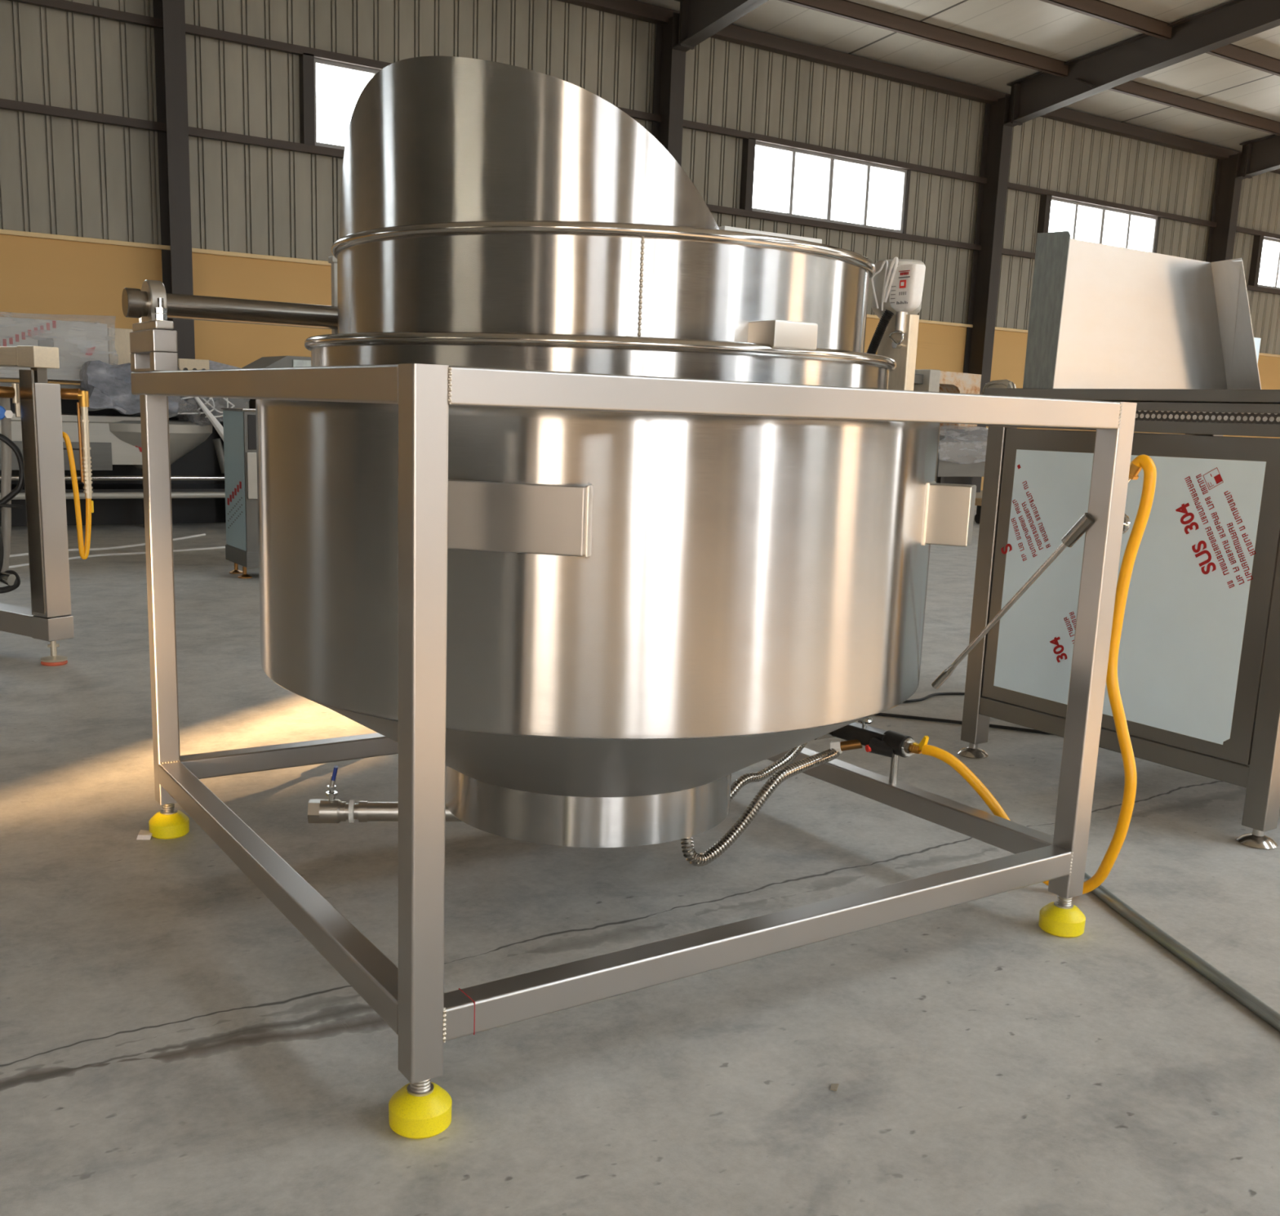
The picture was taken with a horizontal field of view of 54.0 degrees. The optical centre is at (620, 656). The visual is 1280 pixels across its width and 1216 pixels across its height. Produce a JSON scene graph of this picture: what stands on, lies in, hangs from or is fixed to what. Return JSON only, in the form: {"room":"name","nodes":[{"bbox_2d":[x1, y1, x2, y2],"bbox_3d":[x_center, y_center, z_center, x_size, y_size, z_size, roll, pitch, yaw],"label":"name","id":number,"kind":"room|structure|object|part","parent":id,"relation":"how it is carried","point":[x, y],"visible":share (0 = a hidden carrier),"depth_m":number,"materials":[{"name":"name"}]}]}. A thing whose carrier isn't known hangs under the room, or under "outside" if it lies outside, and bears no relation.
{"room":"factory workshop","nodes":[
{"label":"factory workshop","id":0,"kind":"room"},
{"bbox_2d":[0,490,1279,1215],"bbox_3d":[5.550,0.181,5.582,66.000,0.100,24.220,-5,13,-33],"label":"floor","id":1,"kind":"structure","parent":0,"point":[172,1043],"depth_m":2.20,"materials":[{"name":"concrete"}]},
{"bbox_2d":[0,345,93,666],"bbox_3d":[-2.785,-0.625,4.913,1.640,1.163,0.422,8,13,28],"label":"stand","id":2,"kind":"object","parent":1,"relation":"on","point":[37,402],"visible":1,"depth_m":4.61,"materials":[{"name":"silver metal"}]},
{"bbox_3d":[-2.769,-1.185,4.940,1.500,0.068,0.100,9,13,32],"label":"rail","id":3,"kind":"part","parent":2,"relation":"part of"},
{"bbox_3d":[-2.805,-0.219,5.130,1.496,0.082,0.100,9,13,32],"label":"rail","id":4,"kind":"part","parent":2,"relation":"part of","materials":[{"name":"silver metal"}]},
{"bbox_3d":[-2.115,-0.574,4.619,0.100,0.849,0.100,9,13,32],"label":"post","id":5,"kind":"part","parent":2,"relation":"part of","materials":[{"name":"silver metal"}]},
{"bbox_2d":[62,431,91,559],"bbox_3d":[-2.029,-0.598,4.670,0.110,0.472,0.038,-1,11,-15],"label":"gas hose","id":6,"kind":"object","parent":2,"relation":"hanging from","point":[83,549],"visible":0.98,"depth_m":4.68,"materials":[{"name":"yellow rubber"}]},
{"bbox_3d":[-1.979,-0.563,4.700,0.010,0.046,0.016,-5,13,-33],"label":"tap handle","id":7,"kind":"part","parent":2,"relation":"part of","materials":[{"name":"yellow plastic"}]},
{"bbox_2d":[9,533,205,556],"bbox_3d":[-3.387,-0.743,8.417,0.164,0.016,1.943,6,12,21],"label":"cable","id":8,"kind":"object","parent":1,"relation":"on","point":[202,534],"visible":0.62,"depth_m":8.33,"materials":[{"name":"plastic"}]},
{"bbox_2d":[8,546,225,568],"bbox_3d":[-3.076,-0.666,8.078,0.189,0.014,2.104,9,13,30],"label":"cable","id":9,"kind":"object","parent":1,"relation":"on","point":[219,547],"visible":0.53,"depth_m":8.01,"materials":[{"name":"plastic"}]},
{"bbox_2d":[0,316,248,526],"bbox_3d":[-4.481,-1.656,8.878,3.623,1.551,1.087,-5,13,-33],"label":"machine","id":10,"kind":"object","parent":1,"relation":"on","point":[97,356],"visible":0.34,"depth_m":9.15,"materials":[{"name":"grey metal"}]},
{"bbox_2d":[2,320,56,346],"bbox_3d":[-4.087,-2.217,8.639,0.382,0.210,0.004,-5,13,-33],"label":"print","id":11,"kind":"object","parent":10,"relation":"attached to","point":[15,333],"depth_m":8.65},
{"bbox_2d":[0,316,108,381],"bbox_3d":[-4.912,-2.151,8.571,2.520,0.430,0.795,-5,13,-33],"label":"hood","id":12,"kind":"object","parent":10,"relation":"attached to","point":[78,343],"depth_m":8.78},
{"bbox_3d":[-4.746,-1.358,8.428,2.520,0.200,0.017,-5,13,-33],"label":"dark panel","id":13,"kind":"part","parent":10,"relation":"part of","materials":[{"name":"grey metal"}]},
{"bbox_3d":[-4.768,-1.688,8.729,2.860,0.050,0.660,-5,13,-33],"label":"rail","id":14,"kind":"part","parent":10,"relation":"part of","materials":[{"name":"silver metal"}]},
{"bbox_3d":[-4.749,-1.515,8.761,2.900,0.300,0.590,-5,13,-33],"label":"panel","id":15,"kind":"part","parent":10,"relation":"part of","materials":[{"name":"grey metal"}]},
{"bbox_3d":[-4.315,-1.245,8.738,3.560,0.036,0.036,-5,13,-33],"label":"shelf rail","id":16,"kind":"part","parent":10,"relation":"part of","materials":[{"name":"silver metal"}]},
{"bbox_3d":[-4.347,-1.127,8.804,3.560,0.048,0.048,-5,13,-33],"label":"shelf rail","id":17,"kind":"part","parent":10,"relation":"part of","materials":[{"name":"silver metal"}]},
{"bbox_2d":[0,483,225,492],"bbox_3d":[-4.510,-1.215,9.042,3.560,0.020,0.600,-5,13,-33],"label":"rail","id":18,"kind":"object","parent":10,"relation":"attached to","point":[175,487],"depth_m":9.52,"materials":[{"name":"silver metal"}]},
{"bbox_2d":[79,360,180,414],"bbox_3d":[-3.505,-1.922,8.992,0.667,0.372,0.278,-5,13,-33],"label":"drape","id":19,"kind":"object","parent":10,"relation":"hanging from","point":[108,386],"depth_m":8.86,"materials":[{"name":"grey fabric"}]},
{"bbox_3d":[-3.655,-1.502,9.675,0.060,1.000,0.060,-5,13,-33],"label":"leg","id":20,"kind":"part","parent":10,"relation":"part of","materials":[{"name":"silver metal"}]},
{"bbox_2d":[108,419,212,468],"bbox_3d":[-3.568,-1.617,9.524,0.910,0.370,0.910,-5,13,-33],"label":"mixing bowl","id":21,"kind":"object","parent":10,"relation":"on","point":[187,437],"depth_m":9.23,"materials":[{"name":"silver metal"}]},
{"bbox_2d":[136,829,152,839],"bbox_3d":[-1.102,0.412,2.910,0.034,0.010,0.045,0,11,-12],"label":"paper scrap","id":22,"kind":"object","parent":1,"relation":"on","point":[143,833],"visible":1,"depth_m":2.89,"materials":[{"name":"white paper"}]},
{"bbox_2d":[152,0,195,359],"bbox_3d":[-4.340,-4.370,12.235,0.200,5.600,0.360,-5,13,-33],"label":"steel column","id":23,"kind":"structure","parent":1,"relation":"on","point":[170,42],"depth_m":12.07,"materials":[{"name":"black metal"}]},
{"bbox_2d":[0,98,1279,294],"bbox_3d":[-0.804,-5.471,14.553,66.000,0.075,0.068,-5,13,-33],"label":"beam","id":24,"kind":"structure","parent":23,"relation":"attached to","point":[9,104],"depth_m":12.88,"materials":[{"name":"brown metal"}]},
{"bbox_2d":[8,0,1279,239],"bbox_3d":[-0.772,-6.388,14.374,66.000,0.075,0.068,-5,13,-33],"label":"beam","id":25,"kind":"structure","parent":23,"relation":"attached to","point":[61,5],"depth_m":15.42,"materials":[{"name":"brown metal"}]},
{"bbox_2d":[556,0,1279,173],"bbox_3d":[-0.711,-7.492,14.126,66.000,0.150,0.150,-5,13,-33],"label":"beam","id":26,"kind":"structure","parent":23,"relation":"attached to","point":[633,9],"depth_m":16.85,"materials":[{"name":"brown metal"}]},
{"bbox_3d":[-0.979,-6.493,6.768,0.200,1.690,11.500,-5,13,-33],"label":"rafter","id":27,"kind":"object","parent":23,"relation":"on","visible":0},
{"bbox_2d":[777,0,1279,136],"bbox_3d":[-0.041,-7.416,13.105,66.000,0.174,0.070,-5,13,-33],"label":"purlin","id":28,"kind":"structure","parent":27,"relation":"attached to","point":[845,9],"depth_m":16.32,"materials":[{"name":"metal"}]},
{"bbox_2d":[221,407,258,577],"bbox_3d":[-1.923,-0.953,7.304,0.661,0.950,0.430,-5,13,-33],"label":"base cabinet","id":29,"kind":"object","parent":1,"relation":"on","point":[242,546],"visible":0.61,"depth_m":7.04,"materials":[{"name":"silver metal"}]},
{"bbox_2d":[226,480,241,505],"bbox_3d":[-2.195,-0.929,7.135,0.001,0.150,0.276,-5,13,-33],"label":"print","id":30,"kind":"object","parent":29,"relation":"on","point":[233,487],"depth_m":7.14},
{"bbox_3d":[-1.885,-1.019,7.065,0.432,0.255,0.022,-5,13,-33],"label":"drawer","id":31,"kind":"part","parent":29,"relation":"part of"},
{"bbox_2d":[241,355,311,408],"bbox_3d":[-2.570,-1.695,9.984,0.700,1.335,0.615,-5,13,-33],"label":"cabinet","id":32,"kind":"object","parent":1,"relation":"on","point":[277,361],"visible":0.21,"depth_m":9.59,"materials":[{"name":"grey metal"}]},
{"bbox_3d":[-2.328,-1.832,9.749,0.430,0.910,0.015,-5,13,-33],"label":"cabinet door","id":33,"kind":"part","parent":32,"relation":"part of","materials":[{"name":"white metal"}]},
{"bbox_2d":[121,56,1137,1137],"bbox_3d":[-0.054,-0.286,2.633,1.557,1.560,1.550,-5,13,-33],"label":"kettle","id":34,"kind":"object","parent":1,"relation":"on","point":[601,502],"visible":1,"depth_m":2.03,"materials":[{"name":"silver metal"}]},
{"bbox_3d":[-1.038,-0.119,2.838,0.050,0.926,0.050,-5,13,-33],"label":"leg","id":35,"kind":"part","parent":34,"relation":"part of","materials":[{"name":"silver metal"}]},
{"bbox_3d":[-0.669,-0.482,2.220,0.050,0.050,1.480,-5,13,-33],"label":"rail","id":36,"kind":"part","parent":34,"relation":"part of","materials":[{"name":"silver metal"}]},
{"bbox_3d":[-0.666,0.388,2.338,0.050,0.050,1.357,-5,13,-33],"label":"rail","id":37,"kind":"part","parent":34,"relation":"part of","materials":[{"name":"silver metal"}]},
{"bbox_3d":[-0.459,0.208,3.298,1.368,0.050,0.050,-5,13,-33],"label":"rail","id":38,"kind":"part","parent":34,"relation":"part of","materials":[{"name":"silver metal"}]},
{"bbox_3d":[-0.612,0.289,2.660,0.022,0.038,0.025,-5,13,-33],"label":"valve stem","id":39,"kind":"part","parent":34,"relation":"part of","materials":[{"name":"silver metal"}]},
{"bbox_3d":[-0.609,0.262,2.655,0.017,0.025,0.012,1,11,-6],"label":"valve handle","id":40,"kind":"part","parent":34,"relation":"part of","materials":[{"name":"silver metal"}]},
{"bbox_3d":[-0.610,-0.798,2.994,0.160,0.283,0.020,-5,13,-33],"label":"plate","id":41,"kind":"part","parent":34,"relation":"part of","materials":[{"name":"silver metal"}]},
{"bbox_3d":[-0.266,0.108,1.684,0.050,0.975,0.050,-5,13,-33],"label":"leg","id":42,"kind":"part","parent":34,"relation":"part of","materials":[{"name":"silver metal"}]},
{"bbox_2d":[339,56,719,238],"bbox_3d":[-0.240,-0.843,2.136,0.837,0.290,0.216,9,13,30],"label":"hood","id":43,"kind":"object","parent":34,"relation":"attached to","point":[437,147],"depth_m":2.00,"materials":[{"name":"silver metal"}]},
{"bbox_3d":[0.312,0.459,2.148,1.368,0.050,0.050,-5,13,-33],"label":"rail","id":44,"kind":"part","parent":34,"relation":"part of","materials":[{"name":"silver metal"}]},
{"bbox_3d":[0.333,-0.991,2.977,0.297,0.019,0.100,-5,13,-33],"label":"stirrer arm","id":45,"kind":"part","parent":34,"relation":"part of","materials":[{"name":"silver metal"}]},
{"bbox_3d":[0.342,-0.400,1.981,1.368,0.050,0.050,-5,13,-33],"label":"rail","id":46,"kind":"part","parent":34,"relation":"part of","materials":[{"name":"silver metal"}]},
{"bbox_3d":[0.464,0.166,3.098,0.080,0.040,0.140,-5,13,-33],"label":"burner plate","id":47,"kind":"part","parent":34,"relation":"part of","materials":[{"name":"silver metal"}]},
{"bbox_3d":[0.578,0.159,2.973,0.038,0.030,0.038,-5,13,-33],"label":"thermostat knob","id":48,"kind":"part","parent":34,"relation":"part of","materials":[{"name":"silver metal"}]},
{"bbox_3d":[0.583,0.211,2.923,0.021,0.019,0.017,-2,12,-19],"label":"red knob","id":49,"kind":"part","parent":34,"relation":"part of","materials":[{"name":"red plastic"}]},
{"bbox_3d":[0.610,0.210,2.916,0.060,0.040,0.037,9,13,33],"label":"valve motor","id":50,"kind":"part","parent":34,"relation":"part of","materials":[{"name":"black plastic"}]},
{"bbox_3d":[0.637,0.252,2.923,0.019,0.084,0.019,-5,13,-33],"label":"valve post","id":51,"kind":"part","parent":34,"relation":"part of","materials":[{"name":"silver metal"}]},
{"bbox_3d":[0.617,-0.670,2.809,0.030,0.181,0.096,-5,13,-33],"label":"drive post","id":52,"kind":"part","parent":34,"relation":"part of","materials":[{"name":"silver metal"}]},
{"bbox_3d":[0.627,-0.826,2.841,0.110,0.130,0.110,-5,13,-33],"label":"drive motor","id":53,"kind":"part","parent":34,"relation":"part of","materials":[{"name":"white plastic"}]},
{"bbox_3d":[0.619,-0.739,2.767,0.025,0.049,0.025,-5,13,-33],"label":"sensor stem","id":54,"kind":"part","parent":34,"relation":"part of","materials":[{"name":"silver metal"}]},
{"bbox_3d":[0.519,0.279,3.109,0.050,0.050,1.357,-5,13,-33],"label":"rail","id":55,"kind":"part","parent":34,"relation":"part of","materials":[{"name":"silver metal"}]},
{"bbox_3d":[0.681,0.193,2.848,0.010,0.036,0.039,-5,13,-33],"label":"tap handle","id":56,"kind":"part","parent":34,"relation":"part of","materials":[{"name":"yellow plastic"}]},
{"bbox_3d":[0.777,-0.081,2.583,0.018,0.354,0.294,-7,14,-39],"label":"lever rod","id":57,"kind":"part","parent":34,"relation":"part of","materials":[{"name":"silver metal"}]},
{"bbox_2d":[921,454,1156,893],"bbox_3d":[0.892,0.043,2.683,0.184,0.955,0.448,-7,14,-37],"label":"gas hose","id":58,"kind":"object","parent":34,"relation":"attached to","point":[1144,462],"visible":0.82,"depth_m":2.58,"materials":[{"name":"yellow rubber"}]},
{"bbox_3d":[0.919,-0.001,2.455,0.050,0.975,0.050,-5,13,-33],"label":"leg","id":59,"kind":"part","parent":34,"relation":"part of","materials":[{"name":"silver metal"}]},
{"bbox_3d":[0.964,-0.258,2.433,0.048,0.042,0.039,-5,13,-33],"label":"tap knob","id":60,"kind":"part","parent":34,"relation":"part of","materials":[{"name":"silver metal"}]},
{"bbox_2d":[651,12,685,165],"bbox_3d":[0.508,-4.815,15.388,0.200,5.600,0.360,-5,13,-33],"label":"steel column","id":61,"kind":"structure","parent":1,"relation":"on","point":[669,66],"depth_m":14.97,"materials":[{"name":"black metal"}]},
{"bbox_2d":[671,0,768,52],"bbox_3d":[3.869,-6.938,9.921,0.200,1.690,11.500,-5,13,-33],"label":"rafter","id":62,"kind":"object","parent":61,"relation":"attached to","point":[699,20],"visible":1,"depth_m":14.32,"materials":[{"name":"metal"}]},
{"bbox_2d":[830,1083,839,1090],"bbox_3d":[0.328,0.658,1.925,0.012,0.002,0.020,5,11,15],"label":"dry leaf","id":63,"kind":"object","parent":1,"relation":"on","point":[834,1086],"visible":1,"depth_m":1.92,"materials":[{"name":"beige plant"}]},
{"bbox_2d":[902,692,964,702],"bbox_3d":[0.987,0.146,4.650,0.877,0.010,0.173,1,11,-3],"label":"power cable","id":64,"kind":"object","parent":1,"relation":"on","point":[936,693],"visible":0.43,"depth_m":4.70,"materials":[{"name":"black rubber"}]},
{"bbox_2d":[913,368,981,484],"bbox_3d":[3.241,-2.308,13.609,1.250,1.550,0.640,-5,13,-33],"label":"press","id":65,"kind":"object","parent":1,"relation":"on","point":[925,380],"visible":0.23,"depth_m":13.42,"materials":[{"name":"painted steel"},{"name":"rusted steel"}]},
{"bbox_3d":[2.979,-2.919,13.171,0.330,0.100,0.250,-5,13,-33],"label":"arm","id":66,"kind":"part","parent":65,"relation":"part of"},
{"bbox_3d":[3.464,-2.722,13.539,0.770,0.686,0.350,-5,13,-33],"label":"frame","id":67,"kind":"part","parent":65,"relation":"part of","materials":[{"name":"silver metal"}]},
{"bbox_2d":[936,428,987,483],"bbox_3d":[3.688,-1.945,13.299,1.503,0.989,0.620,-5,13,-33],"label":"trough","id":68,"kind":"object","parent":1,"relation":"on","point":[956,458],"visible":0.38,"depth_m":12.95,"materials":[{"name":"grey metal"}]},
{"bbox_3d":[3.268,-1.620,12.884,0.050,0.480,0.050,-5,13,-33],"label":"leg","id":69,"kind":"part","parent":68,"relation":"part of","materials":[{"name":"black metal"}]},
{"bbox_2d":[873,712,1053,734],"bbox_3d":[1.104,0.219,4.295,1.213,0.011,0.060,5,11,15],"label":"power cable","id":70,"kind":"object","parent":1,"relation":"on","point":[1023,729],"visible":0.38,"depth_m":4.29,"materials":[{"name":"black rubber"}]},
{"bbox_2d":[974,497,982,523],"bbox_3d":[3.936,-1.493,12.931,0.550,0.260,0.400,-5,13,-33],"label":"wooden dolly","id":71,"kind":"object","parent":1,"relation":"on","point":[978,500],"visible":0.09,"depth_m":12.93,"materials":[{"name":"brown wood"}]},
{"bbox_2d":[963,94,1013,492],"bbox_3d":[5.356,-5.260,18.541,0.200,5.600,0.360,-5,13,-33],"label":"steel column","id":72,"kind":"structure","parent":1,"relation":"on","point":[997,136],"depth_m":18.36,"materials":[{"name":"black metal"}]},
{"bbox_2d":[1003,0,1279,127],"bbox_3d":[8.717,-7.383,13.074,0.200,1.690,11.500,-5,13,-33],"label":"rafter","id":73,"kind":"object","parent":72,"relation":"attached to","point":[1035,95],"visible":1,"depth_m":16.15,"materials":[{"name":"metal"}]},
{"bbox_2d":[1075,78,1093,88],"bbox_3d":[6.191,-7.734,16.871,0.036,0.282,0.535,-2,12,-18],"label":"brace","id":74,"kind":"object","parent":73,"relation":"attached to","point":[1081,81],"visible":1,"depth_m":16.79,"materials":[{"name":"metal"}]},
{"bbox_2d":[957,231,1279,848],"bbox_3d":[1.903,-0.422,3.746,1.446,1.536,1.123,-4,13,-30],"label":"machine","id":75,"kind":"object","parent":1,"relation":"on","point":[1198,660],"visible":0.92,"depth_m":3.46,"materials":[{"name":"silver metal"}]},
{"bbox_3d":[1.110,-0.209,3.791,0.060,0.955,0.060,-5,13,-33],"label":"leg","id":76,"kind":"part","parent":75,"relation":"part of","materials":[{"name":"silver metal"}]},
{"bbox_3d":[1.348,0.222,3.486,0.050,0.055,0.855,-5,13,-33],"label":"rail","id":77,"kind":"part","parent":75,"relation":"part of","materials":[{"name":"silver metal"}]},
{"bbox_3d":[1.539,-0.324,4.072,1.030,0.801,0.010,-5,13,-33],"label":"panel","id":78,"kind":"part","parent":75,"relation":"part of","materials":[{"name":"silver metal"}]},
{"bbox_3d":[1.352,-0.199,3.399,0.022,0.801,0.846,-5,13,-33],"label":"panel","id":79,"kind":"part","parent":75,"relation":"part of","materials":[{"name":"silver metal"}]},
{"bbox_3d":[1.991,-0.290,4.365,0.060,0.955,0.060,-5,13,-33],"label":"leg","id":80,"kind":"part","parent":75,"relation":"part of","materials":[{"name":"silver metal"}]},
{"bbox_3d":[1.611,-0.045,3.043,0.060,0.955,0.060,-5,13,-33],"label":"leg","id":81,"kind":"part","parent":75,"relation":"part of","materials":[{"name":"silver metal"}]},
{"bbox_2d":[1084,871,1279,1031],"bbox_3d":[1.107,0.592,2.348,0.033,0.025,1.034,0,11,-8],"label":"conduit","id":82,"kind":"object","parent":1,"relation":"on","point":[1240,993],"visible":0.84,"depth_m":2.40,"materials":[{"name":"grey metal"}]},
{"bbox_2d":[1185,152,1242,434],"bbox_3d":[10.203,-5.705,21.694,0.200,5.600,0.360,-5,13,-33],"label":"steel column","id":83,"kind":"structure","parent":1,"relation":"on","point":[1227,191],"depth_m":21.31,"materials":[{"name":"black metal"}]},
{"bbox_2d":[1235,134,1279,179],"bbox_3d":[13.565,-7.828,16.227,0.200,1.690,11.500,-5,13,-33],"label":"rafter","id":84,"kind":"object","parent":83,"relation":"attached to","point":[1262,155],"visible":1,"depth_m":20.75,"materials":[{"name":"metal"}]},
{"bbox_2d":[0,234,1279,490],"bbox_3d":[-0.973,-3.197,15.134,66.000,2.420,0.250,-5,13,-33],"label":"wall","id":85,"kind":"structure","parent":0,"point":[41,278],"depth_m":12.78,"materials":[{"name":"paint"}]},
{"bbox_2d":[0,229,1279,357],"bbox_3d":[-0.920,-4.401,14.882,66.000,0.042,0.290,-5,13,-33],"label":"trim","id":86,"kind":"structure","parent":85,"relation":"attached to","point":[6,232],"depth_m":12.62,"materials":[{"name":"paint"}]},
{"bbox_2d":[0,0,1279,355],"bbox_3d":[-0.840,-6.021,14.530,66.000,3.280,0.026,-5,13,-33],"label":"cladding","id":87,"kind":"object","parent":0,"point":[59,175],"visible":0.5,"depth_m":13.91,"materials":[{"name":"grey metal"}]},
{"bbox_2d":[298,52,315,145],"bbox_3d":[-2.044,-5.826,13.682,2.945,0.880,0.130,-5,13,-33],"label":"trim","id":88,"kind":"structure","parent":87,"relation":"attached to","point":[306,63],"depth_m":12.86,"materials":[{"name":"metal"}]},
{"bbox_2d":[314,57,380,150],"bbox_3d":[-2.039,-5.836,13.733,2.780,0.860,0.070,-5,13,-33],"label":"window","id":89,"kind":"structure","parent":88,"relation":"in","point":[317,61],"depth_m":13.06,"materials":[{"name":"white metal"}]},
{"bbox_2d":[739,138,911,233],"bbox_3d":[2.804,-6.271,16.835,2.945,0.880,0.130,-5,13,-33],"label":"trim","id":90,"kind":"structure","parent":87,"relation":"attached to","point":[748,144],"depth_m":16.04,"materials":[{"name":"metal"}]},
{"bbox_2d":[751,141,906,233],"bbox_3d":[2.809,-6.281,16.886,2.780,0.860,0.070,-5,13,-33],"label":"window","id":91,"kind":"structure","parent":90,"relation":"in","point":[831,159],"depth_m":16.90,"materials":[{"name":"white metal"}]},
{"bbox_2d":[1035,194,1160,253],"bbox_3d":[7.652,-6.716,19.989,2.945,0.880,0.130,-5,13,-33],"label":"trim","id":92,"kind":"structure","parent":87,"relation":"attached to","point":[1045,200],"depth_m":19.16,"materials":[{"name":"metal"}]},
{"bbox_2d":[1051,197,1157,253],"bbox_3d":[7.657,-6.726,20.039,2.780,0.860,0.070,-5,13,-33],"label":"window","id":93,"kind":"structure","parent":92,"relation":"in","point":[1154,220],"depth_m":20.03,"materials":[{"name":"white metal"}]},
{"bbox_2d":[1248,235,1263,286],"bbox_3d":[12.499,-7.161,23.142,2.945,0.880,0.130,-5,13,-33],"label":"trim","id":94,"kind":"structure","parent":87,"relation":"attached to","point":[1258,241],"depth_m":22.33,"materials":[{"name":"metal"}]},
{"bbox_2d":[1257,236,1279,289],"bbox_3d":[12.505,-7.170,23.192,2.780,0.860,0.070,-5,13,-33],"label":"window","id":95,"kind":"structure","parent":94,"relation":"in","point":[1277,258],"depth_m":22.79,"materials":[{"name":"white metal"}]},
{"bbox_2d":[635,0,1279,151],"bbox_3d":[5.826,-6.084,4.274,66.400,1.326,24.520,-5,13,-33],"label":"ceiling","id":96,"kind":"structure","parent":0,"point":[1038,27],"depth_m":16.39,"materials":[{"name":"white metal"}]},
{"bbox_2d":[1039,0,1279,76],"bbox_3d":[0.803,-7.292,11.826,66.000,0.174,0.070,-5,13,-33],"label":"roof purlin","id":97,"kind":"structure","parent":96,"relation":"attached to","point":[1097,9],"depth_m":15.50,"materials":[{"name":"metal"}]}
]}

